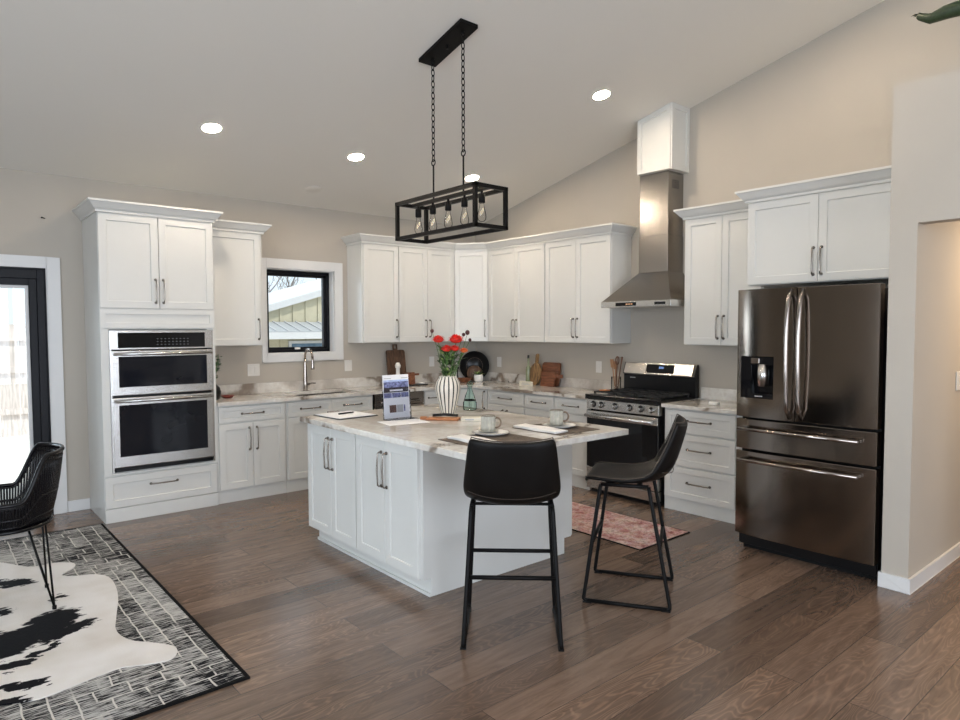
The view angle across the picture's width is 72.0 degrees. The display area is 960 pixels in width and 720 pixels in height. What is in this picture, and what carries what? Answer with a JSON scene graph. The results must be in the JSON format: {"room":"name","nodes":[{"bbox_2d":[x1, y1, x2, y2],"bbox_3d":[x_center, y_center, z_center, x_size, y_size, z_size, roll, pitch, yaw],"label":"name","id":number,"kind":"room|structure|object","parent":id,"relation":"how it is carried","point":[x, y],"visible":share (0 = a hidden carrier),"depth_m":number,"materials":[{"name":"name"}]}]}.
{"room":"kitchen","nodes":[
{"label":"kitchen","id":0,"kind":"room"},
{"bbox_2d":[0,168,475,508],"bbox_3d":[-3.544,-0.145,5.715,9.400,2.890,0.180,-2,3,-40],"label":"wall","id":1,"kind":"structure","parent":0,"point":[296,232],"depth_m":6.14,"materials":[{"name":"paint"}]},
{"bbox_2d":[0,268,49,504],"bbox_3d":[-4.748,0.321,4.697,2.818,2.065,0.120,-2,3,-40],"label":"door","id":2,"kind":"structure","parent":1,"relation":"in","point":[31,281],"depth_m":5.52,"materials":[{"name":"black plastic"}]},
{"bbox_2d":[0,254,67,514],"bbox_3d":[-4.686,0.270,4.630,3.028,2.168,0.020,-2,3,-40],"label":"trim","id":3,"kind":"structure","parent":1,"relation":"attached to","point":[51,265],"depth_m":5.55,"materials":[{"name":"white paint"}]},
{"bbox_2d":[68,498,89,511],"bbox_3d":[-3.466,1.254,5.715,0.168,0.095,0.014,-2,3,-40],"label":"baseboard","id":4,"kind":"structure","parent":1,"relation":"attached to","point":[81,504],"depth_m":5.71,"materials":[{"name":"white paint"}]},
{"bbox_2d":[212,219,271,345],"bbox_3d":[-2.361,-0.717,6.312,0.626,1.157,0.400,-2,3,-40],"label":"upper cabinet","id":5,"kind":"object","parent":1,"relation":"attached to","point":[237,255],"visible":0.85,"depth_m":6.22,"materials":[{"name":"white paint"}]},
{"bbox_2d":[247,364,259,375],"bbox_3d":[-2.285,0.101,6.673,0.125,0.122,0.008,-2,3,-40],"label":"light switch","id":6,"kind":"object","parent":1,"relation":"attached to","point":[252,369],"visible":1,"depth_m":6.67,"materials":[{"name":"white plastic"}]},
{"bbox_2d":[267,269,329,352],"bbox_3d":[-1.968,-0.517,7.084,0.751,0.868,0.075,-2,3,-40],"label":"window","id":7,"kind":"structure","parent":1,"relation":"in","point":[324,277],"depth_m":7.22,"materials":[{"name":"black plastic"}]},
{"bbox_2d":[262,258,343,362],"bbox_3d":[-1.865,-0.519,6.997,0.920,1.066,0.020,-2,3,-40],"label":"trim","id":8,"kind":"structure","parent":1,"relation":"attached to","point":[336,268],"depth_m":7.03,"materials":[{"name":"white paint"}]},
{"bbox_2d":[344,360,351,370],"bbox_3d":[-1.468,0.061,7.367,0.090,0.122,0.008,-2,3,-40],"label":"electrical outlet","id":9,"kind":"object","parent":1,"relation":"attached to","point":[348,363],"visible":1,"depth_m":7.36,"materials":[{"name":"white plastic"}]},
{"bbox_2d":[347,243,398,342],"bbox_3d":[-1.176,-0.735,7.341,0.459,1.082,0.370,-2,3,-40],"label":"upper cabinet","id":10,"kind":"object","parent":1,"relation":"attached to","point":[372,269],"visible":1,"depth_m":7.22,"materials":[{"name":"white paint"}]},
{"bbox_2d":[398,246,453,341],"bbox_3d":[-0.699,-0.755,7.746,0.789,1.082,0.370,-2,3,-40],"label":"upper cabinet","id":11,"kind":"object","parent":1,"relation":"attached to","point":[425,276],"visible":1,"depth_m":7.61,"materials":[{"name":"white paint"}]},
{"bbox_2d":[305,186,321,192],"bbox_3d":[-1.656,-1.701,6.579,0.163,0.040,0.159,-2,3,-35],"label":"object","id":12,"kind":"structure","parent":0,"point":[312,189],"depth_m":6.57,"materials":[{"name":"white paint"}]},
{"bbox_2d":[0,0,883,227],"bbox_3d":[-0.074,-2.281,1.526,9.400,1.978,11.250,-2,3,-40],"label":"ceiling","id":13,"kind":"structure","parent":0,"point":[117,91],"depth_m":4.97,"materials":[{"name":"white paint"}]},
{"bbox_2d":[200,123,222,133],"bbox_3d":[-2.105,-1.817,5.181,0.167,0.042,0.171,2,4,44],"label":"recessed light","id":14,"kind":"object","parent":13,"relation":"in","point":[211,128],"visible":1,"depth_m":5.18,"materials":[{"name":"white paint"}]},
{"bbox_2d":[202,124,220,131],"bbox_3d":[-2.105,-1.817,5.181,0.136,0.001,0.136,-2,-10,-40],"label":"diffuser","id":15,"kind":"object","parent":14,"relation":"attached to","point":[208,127],"depth_m":5.18,"materials":[{"name":"white plastic"}]},
{"bbox_2d":[347,153,364,161],"bbox_3d":[-1.133,-1.853,6.040,0.167,0.042,0.171,2,4,44],"label":"recessed light","id":16,"kind":"object","parent":13,"relation":"in","point":[354,157],"visible":1,"depth_m":6.04,"materials":[{"name":"white paint"}]},
{"bbox_2d":[349,154,363,160],"bbox_3d":[-1.133,-1.854,6.040,0.136,0.001,0.136,-2,-10,-40],"label":"diffuser","id":17,"kind":"object","parent":16,"relation":"attached to","point":[354,157],"depth_m":6.04,"materials":[{"name":"white plastic"}]},
{"bbox_2d":[395,18,507,243],"bbox_3d":[-0.221,-1.557,4.583,0.288,1.383,0.917,-2,3,-40],"label":"pendant light","id":18,"kind":"object","parent":13,"relation":"hanging from","point":[462,29],"visible":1,"depth_m":4.52,"materials":[{"name":"black metal"}]},
{"bbox_2d":[461,195,467,207],"bbox_3d":[-0.105,-1.078,4.470,0.045,0.086,0.044,-2,3,-40],"label":"socket","id":19,"kind":"object","parent":18,"relation":"attached to","point":[464,201],"depth_m":4.45,"materials":[{"name":"black metal"}]},
{"bbox_2d":[478,191,484,203],"bbox_3d":[0.012,-1.072,4.333,0.045,0.086,0.044,-2,3,-40],"label":"socket","id":20,"kind":"object","parent":18,"relation":"attached to","point":[481,197],"depth_m":4.32,"materials":[{"name":"black metal"}]},
{"bbox_2d":[464,175,479,181],"bbox_3d":[-0.084,-1.900,6.909,0.167,0.042,0.171,2,4,44],"label":"recessed light","id":21,"kind":"object","parent":13,"relation":"in","point":[470,178],"visible":0.98,"depth_m":6.91,"materials":[{"name":"white paint"}]},
{"bbox_2d":[591,89,611,100],"bbox_3d":[1.031,-2.247,5.608,0.167,0.042,0.171,2,4,44],"label":"recessed light","id":22,"kind":"object","parent":13,"relation":"in","point":[602,94],"visible":1,"depth_m":5.61,"materials":[{"name":"white paint"}]},
{"bbox_2d":[594,91,609,99],"bbox_3d":[1.031,-2.247,5.608,0.136,0.001,0.136,-2,-10,-40],"label":"diffuser","id":23,"kind":"object","parent":22,"relation":"attached to","point":[603,94],"depth_m":5.61,"materials":[{"name":"white plastic"}]},
{"bbox_2d":[0,486,959,719],"bbox_3d":[1.079,1.459,2.672,12.400,0.060,11.250,-2,3,-40],"label":"floor","id":24,"kind":"structure","parent":0,"point":[318,632],"depth_m":3.41,"materials":[{"name":"brown wood"}]},
{"bbox_2d":[0,523,249,719],"bbox_3d":[-2.975,1.405,3.314,2.498,0.010,3.085,-2,3,-40],"label":"area rug","id":25,"kind":"object","parent":24,"relation":"on","point":[146,611],"visible":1,"depth_m":3.26,"materials":[{"name":"grey fabric"}]},
{"bbox_2d":[0,562,176,705],"bbox_3d":[-2.762,1.391,3.432,2.380,0.005,1.623,2,4,43],"label":"cowhide rug","id":26,"kind":"object","parent":25,"relation":"on","point":[45,651],"visible":0.98,"depth_m":3.33,"materials":[{"name":"white fur"}]},
{"bbox_2d":[0,442,64,609],"bbox_3d":[-2.605,0.936,3.685,0.513,0.878,0.604,-2,3,-34],"label":"rattan chair","id":27,"kind":"object","parent":26,"relation":"on","point":[33,508],"visible":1,"depth_m":3.63,"materials":[{"name":"black wicker"}]},
{"bbox_2d":[72,197,222,523],"bbox_3d":[-2.847,0.006,5.743,1.028,2.582,0.688,-2,3,-40],"label":"tall cabinet","id":28,"kind":"object","parent":24,"relation":"on","point":[146,266],"visible":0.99,"depth_m":5.48,"materials":[{"name":"white paint"}]},
{"bbox_2d":[109,330,214,472],"bbox_3d":[-2.812,0.318,5.749,0.808,1.150,0.608,-2,3,-40],"label":"wall oven","id":29,"kind":"object","parent":28,"relation":"in","point":[162,381],"visible":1,"depth_m":5.52,"materials":[{"name":"silver metal"}]},
{"bbox_2d":[216,401,286,503],"bbox_3d":[-2.267,0.830,6.291,0.643,0.882,0.656,-2,3,-40],"label":"base cabinet","id":30,"kind":"object","parent":24,"relation":"on","point":[251,438],"visible":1,"depth_m":6.06,"materials":[{"name":"white paint"}]},
{"bbox_2d":[285,392,372,492],"bbox_3d":[-1.656,0.804,6.810,0.953,0.882,0.656,-2,3,-40],"label":"base cabinet","id":31,"kind":"object","parent":24,"relation":"on","point":[296,431],"visible":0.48,"depth_m":6.39,"materials":[{"name":"white paint"}]},
{"bbox_2d":[373,391,423,409],"bbox_3d":[-1.041,0.775,7.324,0.636,0.870,0.656,-2,3,-40],"label":"dishwasher","id":32,"kind":"object","parent":24,"relation":"on","point":[417,397],"visible":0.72,"depth_m":7.19,"materials":[{"name":"black metal"}]},
{"bbox_2d":[424,390,438,404],"bbox_3d":[-0.680,0.763,7.640,0.318,0.882,0.656,-2,3,-40],"label":"base cabinet","id":33,"kind":"object","parent":24,"relation":"on","point":[430,396],"visible":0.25,"depth_m":7.36,"materials":[{"name":"white paint"}]},
{"bbox_2d":[307,423,571,596],"bbox_3d":[-0.323,0.895,4.736,1.345,0.884,1.430,-2,3,-40],"label":"kitchen island","id":34,"kind":"object","parent":24,"relation":"on","point":[402,512],"visible":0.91,"depth_m":4.14,"materials":[{"name":"white paint"}]},
{"bbox_2d":[300,404,628,460],"bbox_3d":[-0.189,0.444,4.518,1.307,0.036,1.960,-2,3,-40],"label":"island countertop","id":35,"kind":"structure","parent":34,"relation":"on","point":[421,436],"depth_m":4.23,"materials":[{"name":"stone"}]},
{"bbox_2d":[314,410,377,419],"bbox_3d":[-0.995,0.401,4.884,0.330,0.020,0.355,-3,4,-44],"label":"paper","id":36,"kind":"object","parent":35,"relation":"on","point":[330,414],"visible":0.99,"depth_m":4.83,"materials":[{"name":"white paper"}]},
{"bbox_2d":[382,381,415,420],"bbox_3d":[-0.572,0.269,4.688,0.230,0.300,0.117,-2,3,-40],"label":"stand","id":37,"kind":"object","parent":35,"relation":"on","point":[410,417],"visible":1,"depth_m":4.71,"materials":[{"name":"clear plastic"}]},
{"bbox_2d":[382,374,409,418],"bbox_3d":[-0.598,0.259,4.717,0.216,0.307,0.026,-2,3,-40],"label":"brochure","id":38,"kind":"object","parent":37,"relation":"in","point":[395,387],"visible":1,"depth_m":4.71,"materials":[{"name":"white paper"}]},
{"bbox_2d":[379,419,427,425],"bbox_3d":[-0.522,0.425,4.529,0.300,0.002,0.210,-2,3,-32],"label":"paper sheet","id":39,"kind":"object","parent":35,"relation":"on","point":[406,421],"visible":1,"depth_m":4.50,"materials":[{"name":"white paper"}]},
{"bbox_2d":[420,416,460,420],"bbox_3d":[-0.283,0.412,4.647,0.280,0.028,0.100,0,3,10],"label":"serving board","id":40,"kind":"object","parent":35,"relation":"on","point":[436,418],"visible":0.96,"depth_m":4.61,"materials":[{"name":"brown wood"}]},
{"bbox_2d":[435,375,460,413],"bbox_3d":[-0.237,0.263,4.900,0.188,0.290,0.188,-2,3,-40],"label":"striped vase","id":41,"kind":"object","parent":35,"relation":"on","point":[448,388],"visible":0.82,"depth_m":4.83,"materials":[{"name":"beige ceramic"}]},
{"bbox_2d":[431,335,443,375],"bbox_3d":[-0.306,0.061,4.880,0.105,0.496,0.100,-2,3,-40],"label":"flower","id":42,"kind":"object","parent":41,"relation":"in","point":[438,338],"visible":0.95,"depth_m":4.85,"materials":[{"name":"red plant"}]},
{"bbox_2d":[440,344,451,376],"bbox_3d":[-0.243,0.098,4.840,0.097,0.424,0.107,-1,3,-16],"label":"flower","id":43,"kind":"object","parent":41,"relation":"in","point":[446,347],"visible":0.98,"depth_m":4.81,"materials":[{"name":"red plant"}]},
{"bbox_2d":[435,347,458,375],"bbox_3d":[-0.237,0.010,4.892,0.199,0.230,0.213,1,3,23],"label":"greenery","id":44,"kind":"object","parent":41,"relation":"in","point":[445,369],"visible":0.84,"depth_m":4.86,"materials":[{"name":"green plant"}]},
{"bbox_2d":[446,345,459,375],"bbox_3d":[-0.198,0.099,4.855,0.107,0.422,0.110,0,3,-1],"label":"flower","id":45,"kind":"object","parent":41,"relation":"in","point":[454,347],"visible":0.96,"depth_m":4.83,"materials":[{"name":"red plant"}]},
{"bbox_2d":[448,334,463,371],"bbox_3d":[-0.178,0.057,4.889,0.121,0.502,0.122,-1,3,-11],"label":"flower","id":46,"kind":"object","parent":41,"relation":"in","point":[454,338],"visible":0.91,"depth_m":4.85,"materials":[{"name":"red plant"}]},
{"bbox_2d":[463,381,476,409],"bbox_3d":[-0.080,0.280,5.214,0.110,0.226,0.110,-2,3,-40],"label":"glass bottle","id":47,"kind":"object","parent":35,"relation":"on","point":[468,381],"visible":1,"depth_m":5.23,"materials":[{"name":"green glass"}]},
{"bbox_2d":[461,416,480,420],"bbox_3d":[-0.051,0.410,4.606,0.160,0.022,0.091,0,3,2],"label":"book","id":48,"kind":"object","parent":35,"relation":"on","point":[463,418],"visible":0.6,"depth_m":4.56,"materials":[{"name":"beige paper"}]},
{"bbox_2d":[438,433,540,445],"bbox_3d":[0.064,0.457,3.794,0.460,0.003,0.400,-2,3,-40],"label":"placemat","id":49,"kind":"object","parent":35,"relation":"on","point":[505,437],"visible":0.36,"depth_m":3.82,"materials":[{"name":"fabric"}]},
{"bbox_2d":[447,434,501,442],"bbox_3d":[-0.034,0.450,3.723,0.122,0.019,0.340,-2,3,-40],"label":"napkin","id":50,"kind":"object","parent":49,"relation":"on","point":[460,437],"visible":0.44,"depth_m":3.76,"materials":[{"name":"white fabric"}]},
{"bbox_2d":[472,428,509,435],"bbox_3d":[0.067,0.437,3.967,0.229,0.019,0.229,-2,3,-40],"label":"plate","id":51,"kind":"object","parent":49,"relation":"on","point":[499,432],"visible":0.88,"depth_m":3.96,"materials":[{"name":"white ceramic"}]},
{"bbox_2d":[478,429,498,432],"bbox_3d":[0.051,0.431,4.024,0.126,0.012,0.126,-2,3,-40],"label":"saucer","id":52,"kind":"object","parent":51,"relation":"on","point":[478,429],"visible":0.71,"depth_m":3.99,"materials":[{"name":"white ceramic"}]},
{"bbox_2d":[481,415,501,430],"bbox_3d":[0.061,0.384,4.015,0.118,0.092,0.092,1,3,31],"label":"mug","id":53,"kind":"object","parent":52,"relation":"on","point":[488,422],"visible":1,"depth_m":3.99,"materials":[{"name":"white ceramic"}]},
{"bbox_2d":[512,423,598,435],"bbox_3d":[0.481,0.436,4.214,0.370,0.003,0.420,-2,3,-40],"label":"placemat","id":54,"kind":"object","parent":35,"relation":"on","point":[575,429],"visible":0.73,"depth_m":4.15,"materials":[{"name":"fabric"}]},
{"bbox_2d":[513,423,567,433],"bbox_3d":[0.376,0.429,4.144,0.122,0.019,0.360,-2,3,-40],"label":"napkin","id":55,"kind":"object","parent":54,"relation":"on","point":[547,429],"visible":1,"depth_m":4.10,"materials":[{"name":"white fabric"}]},
{"bbox_2d":[542,422,576,428],"bbox_3d":[0.511,0.422,4.259,0.229,0.019,0.229,-2,3,-40],"label":"plate","id":56,"kind":"object","parent":54,"relation":"on","point":[568,424],"visible":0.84,"depth_m":4.26,"materials":[{"name":"white ceramic"}]},
{"bbox_3d":[0.496,0.417,4.292,0.126,0.012,0.126,-2,3,-40],"label":"saucer","id":57,"kind":"object","parent":56,"relation":"on","visible":0},
{"bbox_2d":[549,409,568,424],"bbox_3d":[0.507,0.371,4.283,0.118,0.092,0.092,1,3,31],"label":"mug","id":58,"kind":"object","parent":57,"relation":"on","point":[556,416],"visible":0.98,"depth_m":4.26,"materials":[{"name":"white ceramic"}]},
{"bbox_2d":[457,387,488,409],"bbox_3d":[-0.110,0.748,7.942,0.936,0.882,0.933,-2,3,-40],"label":"base cabinet","id":59,"kind":"object","parent":24,"relation":"on","point":[481,395],"visible":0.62,"depth_m":7.64,"materials":[{"name":"white paint"}]},
{"bbox_2d":[216,372,623,405],"bbox_3d":[-0.608,0.304,6.522,3.505,0.134,2.421,-2,3,-40],"label":"countertop","id":60,"kind":"structure","parent":59,"relation":"on","point":[251,393],"depth_m":7.01,"materials":[{"name":"stone"}]},
{"bbox_2d":[215,354,221,399],"bbox_3d":[-2.454,0.142,6.105,0.150,0.446,0.170,-1,3,-21],"label":"potted plant","id":61,"kind":"object","parent":60,"relation":"on","point":[218,390],"visible":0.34,"depth_m":6.09,"materials":[{"name":"green plant"}]},
{"bbox_2d":[303,348,315,390],"bbox_3d":[-1.751,0.100,6.915,0.144,0.452,0.220,-2,3,-40],"label":"faucet","id":62,"kind":"object","parent":60,"relation":"on","point":[305,381],"visible":1,"depth_m":6.93,"materials":[{"name":"silver metal"}]},
{"bbox_2d":[386,344,405,374],"bbox_3d":[-0.974,0.053,7.691,0.250,0.470,0.079,-2,3,-40],"label":"cutting board","id":63,"kind":"object","parent":60,"relation":"on","point":[394,356],"visible":0.7,"depth_m":7.68,"materials":[{"name":"brown wood"}]},
{"bbox_2d":[403,372,418,383],"bbox_3d":[-0.804,0.214,7.766,0.215,0.140,0.032,-2,3,-40],"label":"cutting board","id":64,"kind":"object","parent":60,"relation":"on","point":[411,375],"visible":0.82,"depth_m":7.76,"materials":[{"name":"brown wood"}]},
{"bbox_2d":[460,351,488,376],"bbox_3d":[-0.069,0.072,8.297,0.372,0.372,0.072,0,3,5],"label":"round tray","id":65,"kind":"object","parent":60,"relation":"on","point":[471,358],"visible":0.68,"depth_m":8.30,"materials":[{"name":"black ceramic"}]},
{"bbox_2d":[467,365,481,380],"bbox_3d":[-0.069,0.162,8.215,0.190,0.189,0.032,0,3,4],"label":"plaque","id":66,"kind":"object","parent":60,"relation":"on","point":[470,372],"visible":0.55,"depth_m":8.21,"materials":[{"name":"brown wood"}]},
{"bbox_2d":[474,370,482,381],"bbox_3d":[-0.030,0.196,8.107,0.160,0.141,0.141,1,3,22],"label":"potted succulent","id":67,"kind":"object","parent":60,"relation":"on","point":[478,377],"visible":1,"depth_m":8.06,"materials":[{"name":"white ceramic"}]},
{"bbox_2d":[526,355,530,381],"bbox_3d":[0.562,0.113,7.679,0.064,0.342,0.064,-2,3,-40],"label":"oil bottle","id":68,"kind":"object","parent":60,"relation":"on","point":[528,367],"visible":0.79,"depth_m":7.66,"materials":[{"name":"green glass"}]},
{"bbox_2d":[530,354,541,384],"bbox_3d":[0.643,0.107,7.590,0.070,0.358,0.176,-2,3,-40],"label":"paddle board","id":69,"kind":"object","parent":60,"relation":"on","point":[535,371],"visible":0.95,"depth_m":7.58,"materials":[{"name":"brown wood"}]},
{"bbox_2d":[540,371,562,386],"bbox_3d":[0.796,0.215,7.379,0.037,0.165,0.324,-2,3,-40],"label":"board","id":70,"kind":"object","parent":60,"relation":"on","point":[548,379],"visible":1,"depth_m":7.39,"materials":[{"name":"brown wood"}]},
{"bbox_2d":[542,362,560,386],"bbox_3d":[0.801,0.161,7.470,0.060,0.265,0.270,-2,3,-40],"label":"cutting board","id":71,"kind":"object","parent":60,"relation":"on","point":[547,366],"visible":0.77,"depth_m":7.43,"materials":[{"name":"brown wood"}]},
{"bbox_2d":[488,389,524,414],"bbox_3d":[0.494,0.769,7.448,0.656,0.882,0.595,-2,3,-40],"label":"base cabinet","id":72,"kind":"object","parent":24,"relation":"on","point":[504,401],"visible":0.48,"depth_m":7.22,"materials":[{"name":"white paint"}]},
{"bbox_2d":[460,437,563,651],"bbox_3d":[0.163,0.876,3.379,0.504,1.045,0.565,0,3,3],"label":"bar stool","id":73,"kind":"object","parent":24,"relation":"on","point":[508,472],"visible":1,"depth_m":3.17,"materials":[{"name":"black leather"}]},
{"bbox_2d":[525,393,554,417],"bbox_3d":[0.828,0.786,7.057,0.656,0.882,0.428,-2,3,-40],"label":"base cabinet","id":74,"kind":"object","parent":24,"relation":"on","point":[538,405],"visible":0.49,"depth_m":6.86,"materials":[{"name":"white paint"}]},
{"bbox_2d":[554,396,591,489],"bbox_3d":[1.114,0.801,6.721,0.656,0.882,0.448,-2,3,-40],"label":"base cabinet","id":75,"kind":"object","parent":24,"relation":"on","point":[576,408],"visible":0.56,"depth_m":6.48,"materials":[{"name":"white paint"}]},
{"bbox_2d":[572,501,689,550],"bbox_3d":[0.840,1.298,5.454,0.632,0.006,1.615,-2,3,-40],"label":"runner rug","id":76,"kind":"object","parent":24,"relation":"on","point":[628,531],"visible":0.52,"depth_m":5.13,"materials":[{"name":"fabric"}]},
{"bbox_2d":[582,414,687,612],"bbox_3d":[0.922,0.850,3.894,0.565,1.045,0.504,1,3,18],"label":"bar stool","id":77,"kind":"object","parent":24,"relation":"on","point":[652,470],"visible":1,"depth_m":3.75,"materials":[{"name":"black leather"}]},
{"bbox_2d":[584,362,698,505],"bbox_3d":[1.492,0.654,6.194,0.701,1.222,0.806,-2,3,-40],"label":"gas range","id":78,"kind":"object","parent":24,"relation":"on","point":[636,407],"visible":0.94,"depth_m":6.07,"materials":[{"name":"black metal"}]},
{"bbox_2d":[585,394,697,405],"bbox_3d":[1.508,0.358,6.196,0.655,0.023,0.806,-2,3,-40],"label":"cooktop","id":79,"kind":"object","parent":78,"relation":"in","point":[614,399],"depth_m":6.01,"materials":[{"name":"metal"}]},
{"bbox_2d":[664,407,742,523],"bbox_3d":[2.039,0.848,5.635,0.656,0.882,0.718,-2,3,-40],"label":"base cabinet","id":80,"kind":"object","parent":24,"relation":"on","point":[702,482],"visible":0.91,"depth_m":5.43,"materials":[{"name":"white paint"}]},
{"bbox_2d":[661,387,736,414],"bbox_3d":[2.042,0.339,5.617,0.647,0.134,0.730,-2,3,-40],"label":"countertop","id":81,"kind":"structure","parent":80,"relation":"on","point":[727,398],"depth_m":5.75,"materials":[{"name":"stone"}]},
{"bbox_2d":[735,283,887,579],"bbox_3d":[2.441,0.424,4.602,1.122,1.822,0.904,-2,3,-40],"label":"refrigerator","id":82,"kind":"object","parent":24,"relation":"on","point":[811,360],"visible":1,"depth_m":4.22,"materials":[{"name":"grey metal"}]},
{"bbox_2d":[475,0,959,397],"bbox_3d":[3.481,-0.995,4.498,0.180,4.661,11.080,-2,3,-40],"label":"wall","id":83,"kind":"structure","parent":0,"point":[823,108],"depth_m":5.65,"materials":[{"name":"paint"}]},
{"bbox_2d":[453,251,487,340],"bbox_3d":[-0.085,-0.773,8.098,0.601,1.082,0.628,-2,3,-40],"label":"upper cabinet","id":84,"kind":"object","parent":83,"relation":"attached to","point":[470,267],"visible":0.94,"depth_m":7.87,"materials":[{"name":"white paint"}]},
{"bbox_2d":[341,223,636,251],"bbox_3d":[0.094,-1.308,7.218,3.166,0.092,1.162,0,3,14],"label":"crown molding","id":85,"kind":"structure","parent":84,"relation":"attached to","point":[608,228],"depth_m":7.15,"materials":[{"name":"white paint"}]},
{"bbox_2d":[488,243,544,341],"bbox_3d":[0.506,-0.751,7.582,0.370,1.082,0.931,-2,3,-40],"label":"upper cabinet","id":86,"kind":"object","parent":83,"relation":"attached to","point":[516,275],"visible":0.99,"depth_m":7.46,"materials":[{"name":"white paint"}]},
{"bbox_2d":[545,234,631,343],"bbox_3d":[1.097,-0.721,6.888,0.370,1.082,0.887,-2,3,-40],"label":"upper cabinet","id":87,"kind":"object","parent":83,"relation":"attached to","point":[580,273],"visible":1,"depth_m":6.70,"materials":[{"name":"white paint"}]},
{"bbox_2d":[601,170,684,308],"bbox_3d":[1.596,-1.115,6.180,0.500,1.243,0.770,-2,3,-40],"label":"range hood","id":88,"kind":"object","parent":83,"relation":"attached to","point":[659,282],"visible":1,"depth_m":6.12,"materials":[{"name":"silver metal"}]},
{"bbox_2d":[637,102,689,175],"bbox_3d":[1.709,-2.030,6.162,0.294,0.586,0.367,-2,3,-40],"label":"duct cover","id":89,"kind":"object","parent":88,"relation":"attached to","point":[663,136],"visible":0.97,"depth_m":6.06,"materials":[{"name":"white paint"}]},
{"bbox_2d":[673,199,768,345],"bbox_3d":[2.110,-0.720,5.673,0.400,1.188,0.785,-2,3,-40],"label":"upper cabinet","id":90,"kind":"object","parent":83,"relation":"attached to","point":[716,234],"visible":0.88,"depth_m":5.60,"materials":[{"name":"white paint"}]},
{"bbox_2d":[734,165,891,287],"bbox_3d":[2.610,-0.923,4.852,0.687,0.719,1.213,-2,3,-40],"label":"upper cabinet","id":91,"kind":"object","parent":83,"relation":"attached to","point":[833,229],"visible":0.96,"depth_m":4.67,"materials":[{"name":"white paint"}]},
{"bbox_2d":[881,100,959,577],"bbox_3d":[4.107,-0.126,5.266,4.328,2.850,0.142,-2,3,-40],"label":"wall","id":92,"kind":"structure","parent":0,"point":[921,518],"depth_m":3.92,"materials":[{"name":"paint"}]},
{"bbox_2d":[877,542,959,594],"bbox_3d":[4.066,1.255,5.292,4.245,0.090,0.176,-2,3,-40],"label":"baseboard","id":93,"kind":"structure","parent":92,"relation":"attached to","point":[910,585],"depth_m":3.98,"materials":[{"name":"white paint"}]},
{"bbox_2d":[956,371,959,389],"bbox_3d":[3.178,0.137,4.386,0.100,0.125,0.008,-2,3,-40],"label":"light switch","id":94,"kind":"object","parent":92,"relation":"attached to","point":[957,372],"visible":1,"depth_m":4.37,"materials":[{"name":"white plastic"}]},
{"bbox_2d":[918,91,959,224],"bbox_3d":[3.003,-1.109,3.258,0.110,0.693,1.419,-2,3,-40],"label":"wall header","id":95,"kind":"structure","parent":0,"point":[939,163],"depth_m":3.69,"materials":[{"name":"paint"}]},
{"label":"outside","id":96,"kind":"structure","parent":0,"visible":0},
{"bbox_2d":[0,351,29,498],"bbox_3d":[-19.609,0.353,31.600,60.000,0.200,59.640,-2,3,-40],"label":"ground","id":97,"kind":"structure","parent":96,"point":[14,451],"depth_m":8.71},
{"bbox_2d":[0,323,28,437],"bbox_3d":[-8.581,0.371,9.166,6.760,1.770,0.125,-2,3,-40],"label":"wooden fence","id":98,"kind":"object","parent":97,"relation":"on","point":[11,394],"visible":0.14,"depth_m":10.31,"materials":[{"name":"white wood"}]},
{"bbox_2d":[268,276,304,292],"bbox_3d":[-8.911,-1.957,26.976,1.764,4.789,4.240,1,3,29],"label":"bare tree","id":99,"kind":"object","parent":97,"relation":"on","point":[269,290],"visible":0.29,"depth_m":27.81,"materials":[{"name":"grey plant"}]},
{"bbox_2d":[268,278,321,346],"bbox_3d":[-6.233,-0.954,17.879,8.300,3.600,5.570,-2,3,-40],"label":"shed","id":100,"kind":"object","parent":97,"relation":"on","point":[295,312],"visible":0.08,"depth_m":16.74,"materials":[{"name":"beige wood"}]},
{"bbox_3d":[4.827,0.061,1.170,0.110,2.850,4.200,-2,3,-40],"label":"wall","id":101,"kind":"structure","parent":0,"visible":0},
{"bbox_2d":[893,69,959,105],"bbox_3d":[4.704,-1.463,2.024,1.127,0.117,5.761,-2,3,-40],"label":"trim ledge","id":102,"kind":"object","parent":101,"relation":"on","point":[947,82],"visible":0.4,"depth_m":3.72,"materials":[{"name":"paint"}]},
{"bbox_2d":[911,0,959,23],"bbox_3d":[3.021,-1.886,3.736,0.625,0.580,0.867,-2,3,-40],"label":"plant","id":103,"kind":"object","parent":102,"relation":"on","point":[951,10],"visible":1,"depth_m":3.75,"materials":[{"name":"green plant"}]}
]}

